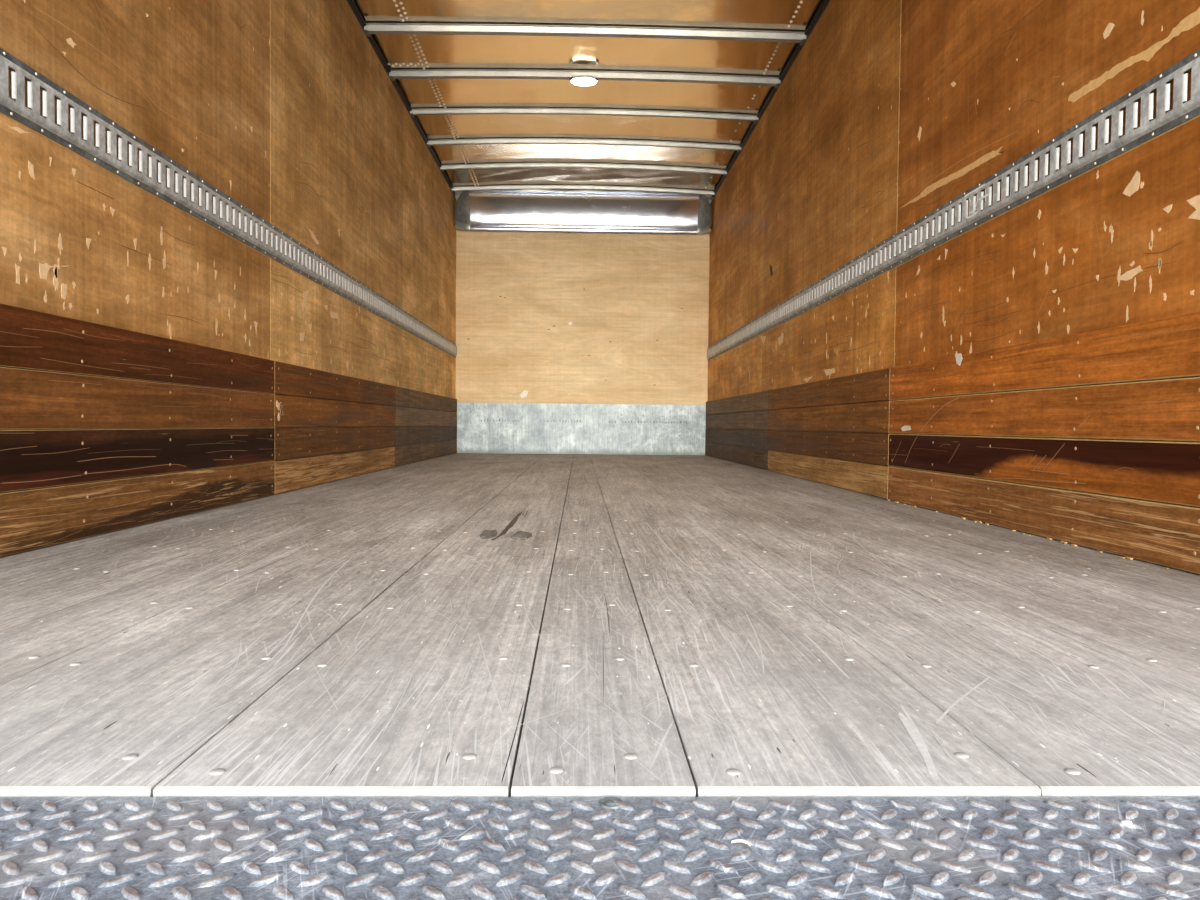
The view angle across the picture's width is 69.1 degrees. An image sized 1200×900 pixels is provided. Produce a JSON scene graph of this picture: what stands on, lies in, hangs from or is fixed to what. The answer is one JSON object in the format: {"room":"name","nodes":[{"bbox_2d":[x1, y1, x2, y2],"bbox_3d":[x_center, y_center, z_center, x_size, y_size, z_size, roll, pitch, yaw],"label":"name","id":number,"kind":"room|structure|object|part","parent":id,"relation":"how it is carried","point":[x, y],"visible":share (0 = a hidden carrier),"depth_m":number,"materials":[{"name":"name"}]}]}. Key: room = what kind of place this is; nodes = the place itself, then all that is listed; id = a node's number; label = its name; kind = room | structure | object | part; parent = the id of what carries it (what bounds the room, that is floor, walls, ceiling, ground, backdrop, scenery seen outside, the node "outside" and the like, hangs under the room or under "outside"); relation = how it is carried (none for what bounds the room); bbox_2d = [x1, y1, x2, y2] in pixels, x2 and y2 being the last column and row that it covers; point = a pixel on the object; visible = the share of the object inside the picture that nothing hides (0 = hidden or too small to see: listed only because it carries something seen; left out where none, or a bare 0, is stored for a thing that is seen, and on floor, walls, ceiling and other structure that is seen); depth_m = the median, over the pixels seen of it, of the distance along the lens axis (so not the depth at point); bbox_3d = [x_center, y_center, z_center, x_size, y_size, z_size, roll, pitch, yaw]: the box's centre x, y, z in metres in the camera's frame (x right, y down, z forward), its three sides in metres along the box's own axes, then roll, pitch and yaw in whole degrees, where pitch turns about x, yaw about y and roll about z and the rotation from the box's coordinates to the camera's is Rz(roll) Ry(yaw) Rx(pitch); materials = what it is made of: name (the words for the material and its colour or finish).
{"room":"cargo space","nodes":[
{"label":"cargo space","id":0,"kind":"room"},
{"bbox_2d":[0,0,455,492],"bbox_3d":[-1.282,-1.051,4.384,0.043,2.460,7.563,1,2,-1],"label":"wall","id":1,"kind":"structure","parent":0,"point":[288,109],"depth_m":2.92,"materials":[{"name":"brown wood"}]},
{"bbox_3d":[-1.211,-0.971,1.934,0.012,2.360,2.656,1,2,-1],"label":"plywood panel","id":2,"kind":"part","parent":1,"relation":"part of","materials":[{"name":"brown wood"}]},
{"bbox_2d":[0,461,274,556],"bbox_3d":[-1.207,0.143,1.966,0.017,0.126,2.656,1,2,-1],"label":"board","id":3,"kind":"object","parent":1,"relation":"attached to","point":[30,519],"visible":1,"depth_m":2.17,"materials":[{"name":"brown wood"}]},
{"bbox_2d":[0,428,274,491],"bbox_3d":[-1.206,0.016,1.963,0.017,0.124,2.656,1,2,-1],"label":"board","id":4,"kind":"object","parent":1,"relation":"attached to","point":[29,459],"visible":1,"depth_m":2.17,"materials":[{"name":"brown wood"}]},
{"bbox_2d":[0,367,274,428],"bbox_3d":[-1.204,-0.110,1.959,0.017,0.124,2.656,1,2,-1],"label":"board","id":5,"kind":"object","parent":1,"relation":"attached to","point":[29,399],"visible":1,"depth_m":2.17,"materials":[{"name":"brown wood"}]},
{"bbox_2d":[0,304,274,393],"bbox_3d":[-1.203,-0.236,1.956,0.017,0.124,2.656,1,2,-1],"label":"board","id":6,"kind":"object","parent":1,"relation":"attached to","point":[29,339],"visible":1,"depth_m":2.16,"materials":[{"name":"brown wood"}]},
{"bbox_2d":[0,47,456,357],"bbox_3d":[-1.258,-0.818,4.399,0.012,0.127,7.497,1,2,-1],"label":"track","id":7,"kind":"object","parent":1,"relation":"attached to","point":[17,110],"visible":1,"depth_m":2.42,"materials":[{"name":"metal"}]},
{"bbox_2d":[274,394,394,426],"bbox_3d":[-1.260,-0.179,4.359,0.017,0.124,2.143,1,2,-1],"label":"board","id":8,"kind":"object","parent":1,"relation":"attached to","point":[290,411],"visible":0.99,"depth_m":3.98,"materials":[{"name":"brown wood"}]},
{"bbox_2d":[274,361,394,405],"bbox_3d":[-1.259,-0.305,4.355,0.017,0.124,2.143,1,2,-1],"label":"board","id":9,"kind":"object","parent":1,"relation":"attached to","point":[291,380],"visible":1,"depth_m":3.97,"materials":[{"name":"brown wood"}]},
{"bbox_2d":[275,447,394,493],"bbox_3d":[-1.263,0.074,4.366,0.017,0.126,2.143,1,2,-1],"label":"board","id":10,"kind":"object","parent":1,"relation":"attached to","point":[295,473],"visible":0.99,"depth_m":3.98,"materials":[{"name":"brown wood"}]},
{"bbox_2d":[275,427,394,459],"bbox_3d":[-1.262,-0.053,4.363,0.017,0.124,2.143,1,2,-1],"label":"board","id":11,"kind":"object","parent":1,"relation":"attached to","point":[297,442],"visible":0.99,"depth_m":3.98,"materials":[{"name":"brown wood"}]},
{"bbox_3d":[-1.270,-1.044,4.482,0.012,2.360,2.440,1,2,-1],"label":"plywood panel","id":12,"kind":"part","parent":1,"relation":"part of","materials":[{"name":"brown wood"}]},
{"bbox_2d":[347,0,452,192],"bbox_3d":[-1.248,-2.238,4.232,0.022,0.040,7.325,1,2,-1],"label":"trim","id":13,"kind":"structure","parent":1,"relation":"attached to","point":[351,3],"depth_m":5.43,"materials":[{"name":"black metal"}]},
{"bbox_2d":[395,439,456,466],"bbox_3d":[-1.319,0.003,6.805,0.017,0.126,2.734,1,2,-1],"label":"board","id":14,"kind":"object","parent":1,"relation":"attached to","point":[406,454],"visible":0.99,"depth_m":6.39,"materials":[{"name":"brown wood"}]},
{"bbox_2d":[395,426,456,445],"bbox_3d":[-1.318,-0.124,6.801,0.017,0.124,2.734,1,2,-1],"label":"board","id":15,"kind":"object","parent":1,"relation":"attached to","point":[404,435],"visible":0.99,"depth_m":6.38,"materials":[{"name":"brown wood"}]},
{"bbox_2d":[395,406,456,425],"bbox_3d":[-1.317,-0.250,6.798,0.017,0.124,2.734,1,2,-1],"label":"board","id":16,"kind":"object","parent":1,"relation":"attached to","point":[404,416],"visible":1,"depth_m":6.41,"materials":[{"name":"brown wood"}]},
{"bbox_2d":[395,386,456,411],"bbox_3d":[-1.316,-0.376,6.794,0.017,0.124,2.734,1,2,-1],"label":"board","id":17,"kind":"object","parent":1,"relation":"attached to","point":[404,397],"visible":0.98,"depth_m":6.37,"materials":[{"name":"brown wood"}]},
{"bbox_3d":[-1.327,-1.115,6.923,0.012,2.360,2.440,1,2,-1],"label":"plywood panel","id":18,"kind":"part","parent":1,"relation":"part of","materials":[{"name":"brown wood"}]},
{"bbox_2d":[454,191,469,230],"bbox_3d":[-1.264,-2.198,7.996,0.121,0.327,0.198,1,2,-1],"label":"corner casting","id":19,"kind":"object","parent":1,"relation":"attached to","point":[462,209],"visible":1,"depth_m":8.02,"materials":[{"name":"grey metal"}]},
{"bbox_2d":[455,195,710,454],"bbox_3d":[-0.165,-1.150,8.196,2.450,2.460,0.051,1,2,-1],"label":"wall","id":20,"kind":"structure","parent":0,"point":[542,317],"depth_m":8.17,"materials":[{"name":"brown wood"}]},
{"bbox_2d":[457,402,705,454],"bbox_3d":[-0.173,-0.198,8.197,2.336,0.476,0.004,1,2,-1],"label":"plate","id":21,"kind":"object","parent":20,"relation":"attached to","point":[500,428],"visible":1,"depth_m":8.20,"materials":[{"name":"metal"}]},
{"bbox_2d":[468,190,699,234],"bbox_3d":[-0.145,-2.188,8.027,2.118,0.332,0.200,1,2,-1],"label":"header","id":22,"kind":"object","parent":20,"relation":"attached to","point":[490,210],"visible":1,"depth_m":8.10,"materials":[{"name":"silver metal"}]},
{"bbox_2d":[354,0,822,198],"bbox_3d":[-0.064,-2.304,4.365,2.430,0.102,7.620,1,2,-1],"label":"ceiling","id":23,"kind":"structure","parent":0,"point":[400,51],"depth_m":5.47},
{"bbox_2d":[440,163,726,175],"bbox_3d":[-0.131,-2.338,7.224,2.374,0.080,0.064,1,2,-1],"label":"bow","id":24,"kind":"object","parent":23,"relation":"attached to","point":[483,165],"visible":1,"depth_m":7.21,"materials":[{"name":"silver metal"}]},
{"bbox_2d":[452,185,714,196],"bbox_3d":[-0.146,-2.355,7.879,2.374,0.076,0.064,1,2,-1],"label":"bow","id":25,"kind":"object","parent":23,"relation":"attached to","point":[492,187],"visible":1,"depth_m":7.87,"materials":[{"name":"silver metal"}]},
{"bbox_2d":[427,138,740,151],"bbox_3d":[-0.116,-2.316,6.590,2.374,0.072,0.064,1,2,-1],"label":"bow","id":26,"kind":"object","parent":23,"relation":"attached to","point":[430,143],"visible":1,"depth_m":6.58,"materials":[{"name":"silver metal"}]},
{"bbox_2d":[389,69,779,87],"bbox_3d":[-0.086,-2.269,5.303,2.374,0.066,0.076,1,2,-1],"label":"bow","id":27,"kind":"object","parent":23,"relation":"attached to","point":[425,73],"visible":0.98,"depth_m":5.29,"materials":[{"name":"silver metal"}]},
{"bbox_2d":[568,75,599,85],"bbox_3d":[-0.098,-2.244,5.303,0.196,0.035,0.120,1,2,-1],"label":"dome lamp","id":28,"kind":"object","parent":27,"relation":"attached to","point":[580,80],"visible":1,"depth_m":5.27,"materials":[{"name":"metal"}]},
{"bbox_2d":[410,108,758,122],"bbox_3d":[-0.101,-2.294,5.945,2.374,0.066,0.064,1,2,-1],"label":"bow","id":29,"kind":"object","parent":23,"relation":"attached to","point":[427,111],"visible":1,"depth_m":5.93,"materials":[{"name":"silver metal"}]},
{"bbox_2d":[364,23,806,44],"bbox_3d":[-0.072,-2.248,4.694,2.374,0.058,0.076,1,2,-1],"label":"bow","id":30,"kind":"object","parent":23,"relation":"attached to","point":[370,28],"visible":1,"depth_m":4.68,"materials":[{"name":"silver metal"}]},
{"bbox_2d":[0,453,1199,796],"bbox_3d":[-0.088,0.179,4.437,2.370,0.062,7.545,1,2,-1],"label":"floor","id":31,"kind":"structure","parent":0,"point":[664,625],"depth_m":1.08,"materials":[{"name":"grey wood"}]},
{"bbox_2d":[480,509,531,539],"bbox_3d":[-0.232,0.179,2.157,0.127,0.068,0.176,1,2,-1],"label":"scrap","id":32,"kind":"object","parent":31,"relation":"on","point":[486,534],"visible":1,"depth_m":2.14,"materials":[{"name":"brown wood"}]},
{"bbox_2d":[0,797,1199,899],"bbox_3d":[0.005,0.274,0.404,2.370,0.008,0.519,1,2,-1],"label":"plate","id":33,"kind":"object","parent":31,"relation":"on","point":[52,848],"visible":1,"depth_m":0.58,"materials":[{"name":"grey metal"}]},
{"bbox_2d":[731,838,750,846],"bbox_3d":[0.096,0.265,0.588,0.013,0.001,0.007,1,2,19],"label":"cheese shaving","id":34,"kind":"object","parent":33,"relation":"on","point":[742,840],"visible":1,"depth_m":0.59,"materials":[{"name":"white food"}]},
{"bbox_2d":[1120,819,1131,824],"bbox_3d":[0.377,0.267,0.624,0.007,0.002,0.006,0,2,-24],"label":"flake","id":35,"kind":"object","parent":33,"relation":"on","point":[1123,821],"visible":1,"depth_m":0.62,"materials":[{"name":"white"}]},
{"bbox_2d":[887,499,1168,568],"bbox_3d":[1.120,0.215,2.478,0.012,0.005,1.723,1,2,-1],"label":"crumbs","id":36,"kind":"object","parent":31,"relation":"on","point":[1047,538],"visible":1,"depth_m":2.18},
{"bbox_2d":[707,0,1199,570],"bbox_3d":[1.129,-1.029,4.441,0.043,2.460,7.563,1,2,-1],"label":"wall","id":37,"kind":"structure","parent":0,"point":[888,112],"depth_m":2.84,"materials":[{"name":"brown wood"}]},
{"bbox_2d":[697,195,711,234],"bbox_3d":[0.968,-2.177,8.048,0.108,0.327,0.198,1,2,-1],"label":"corner casting","id":38,"kind":"object","parent":37,"relation":"attached to","point":[704,220],"visible":1,"depth_m":8.08,"materials":[{"name":"grey metal"}]},
{"bbox_2d":[705,442,767,469],"bbox_3d":[1.033,0.025,6.860,0.017,0.126,2.734,1,2,-1],"label":"board","id":39,"kind":"object","parent":37,"relation":"attached to","point":[754,457],"visible":0.99,"depth_m":6.46,"materials":[{"name":"brown wood"}]},
{"bbox_2d":[705,428,767,449],"bbox_3d":[1.034,-0.102,6.857,0.017,0.124,2.734,1,2,-1],"label":"board","id":40,"kind":"object","parent":37,"relation":"attached to","point":[758,439],"visible":1,"depth_m":6.46,"materials":[{"name":"brown wood"}]},
{"bbox_2d":[705,410,767,429],"bbox_3d":[1.035,-0.228,6.853,0.017,0.124,2.734,1,2,-1],"label":"board","id":41,"kind":"object","parent":37,"relation":"attached to","point":[758,420],"visible":0.97,"depth_m":6.47,"materials":[{"name":"brown wood"}]},
{"bbox_3d":[1.055,-1.093,6.979,0.012,2.360,2.440,1,2,-1],"label":"plywood panel","id":42,"kind":"part","parent":37,"relation":"part of","materials":[{"name":"brown wood"}]},
{"bbox_2d":[706,390,768,414],"bbox_3d":[1.037,-0.354,6.849,0.017,0.124,2.734,1,2,-1],"label":"board","id":43,"kind":"object","parent":37,"relation":"attached to","point":[758,401],"visible":1,"depth_m":6.44,"materials":[{"name":"brown wood"}]},
{"bbox_2d":[714,0,829,196],"bbox_3d":[1.123,-2.216,4.287,0.022,0.040,7.325,1,2,-1],"label":"trim","id":44,"kind":"structure","parent":37,"relation":"attached to","point":[825,3],"depth_m":5.30,"materials":[{"name":"metal"}]},
{"bbox_2d":[768,430,888,465],"bbox_3d":[1.091,-0.032,4.418,0.017,0.124,2.143,1,2,-1],"label":"board","id":45,"kind":"object","parent":37,"relation":"attached to","point":[873,448],"visible":1,"depth_m":4.04,"materials":[{"name":"brown wood"}]},
{"bbox_2d":[768,401,889,432],"bbox_3d":[1.092,-0.158,4.414,0.017,0.124,2.143,1,2,-1],"label":"board","id":46,"kind":"object","parent":37,"relation":"attached to","point":[870,417],"visible":1,"depth_m":4.03,"materials":[{"name":"brown wood"}]},
{"bbox_2d":[768,368,889,409],"bbox_3d":[1.093,-0.284,4.411,0.017,0.124,2.143,1,2,-1],"label":"board","id":47,"kind":"object","parent":37,"relation":"attached to","point":[873,386],"visible":0.99,"depth_m":4.03,"materials":[{"name":"brown wood"}]},
{"bbox_2d":[768,450,891,498],"bbox_3d":[1.090,0.095,4.422,0.017,0.126,2.143,1,2,-1],"label":"board","id":48,"kind":"object","parent":37,"relation":"attached to","point":[866,478],"visible":1,"depth_m":4.04,"materials":[{"name":"brown wood"}]},
{"bbox_3d":[1.112,-1.022,4.538,0.012,2.360,2.440,1,2,-1],"label":"plywood panel","id":49,"kind":"part","parent":37,"relation":"part of","materials":[{"name":"brown wood"}]},
{"bbox_2d":[707,49,1199,359],"bbox_3d":[1.099,-0.797,4.454,0.013,0.127,7.497,1,2,-1],"label":"track","id":50,"kind":"object","parent":37,"relation":"attached to","point":[1180,113],"visible":1,"depth_m":2.35,"materials":[{"name":"metal"}]},
{"bbox_2d":[888,467,1199,573],"bbox_3d":[1.145,0.165,2.022,0.017,0.126,2.656,1,2,-1],"label":"board","id":51,"kind":"object","parent":37,"relation":"attached to","point":[1165,534],"visible":1,"depth_m":2.11,"materials":[{"name":"brown wood"}]},
{"bbox_2d":[888,434,1199,506],"bbox_3d":[1.147,0.038,2.018,0.017,0.124,2.656,1,2,-1],"label":"board","id":52,"kind":"object","parent":37,"relation":"attached to","point":[1160,471],"visible":1,"depth_m":2.10,"materials":[{"name":"brown wood"}]},
{"bbox_2d":[889,377,1199,440],"bbox_3d":[1.148,-0.088,2.014,0.017,0.124,2.656,1,2,-1],"label":"board","id":53,"kind":"object","parent":37,"relation":"attached to","point":[1169,409],"visible":1,"depth_m":2.11,"materials":[{"name":"brown wood"}]},
{"bbox_2d":[890,311,1199,399],"bbox_3d":[1.149,-0.218,2.011,0.017,0.130,2.656,1,2,-1],"label":"board","id":54,"kind":"object","parent":37,"relation":"attached to","point":[1169,347],"visible":1,"depth_m":2.12,"materials":[{"name":"brown wood"}]},
{"bbox_3d":[1.171,-0.949,1.990,0.012,2.360,2.656,1,2,-1],"label":"plywood panel","id":55,"kind":"part","parent":37,"relation":"part of","materials":[{"name":"brown wood"}]}
]}

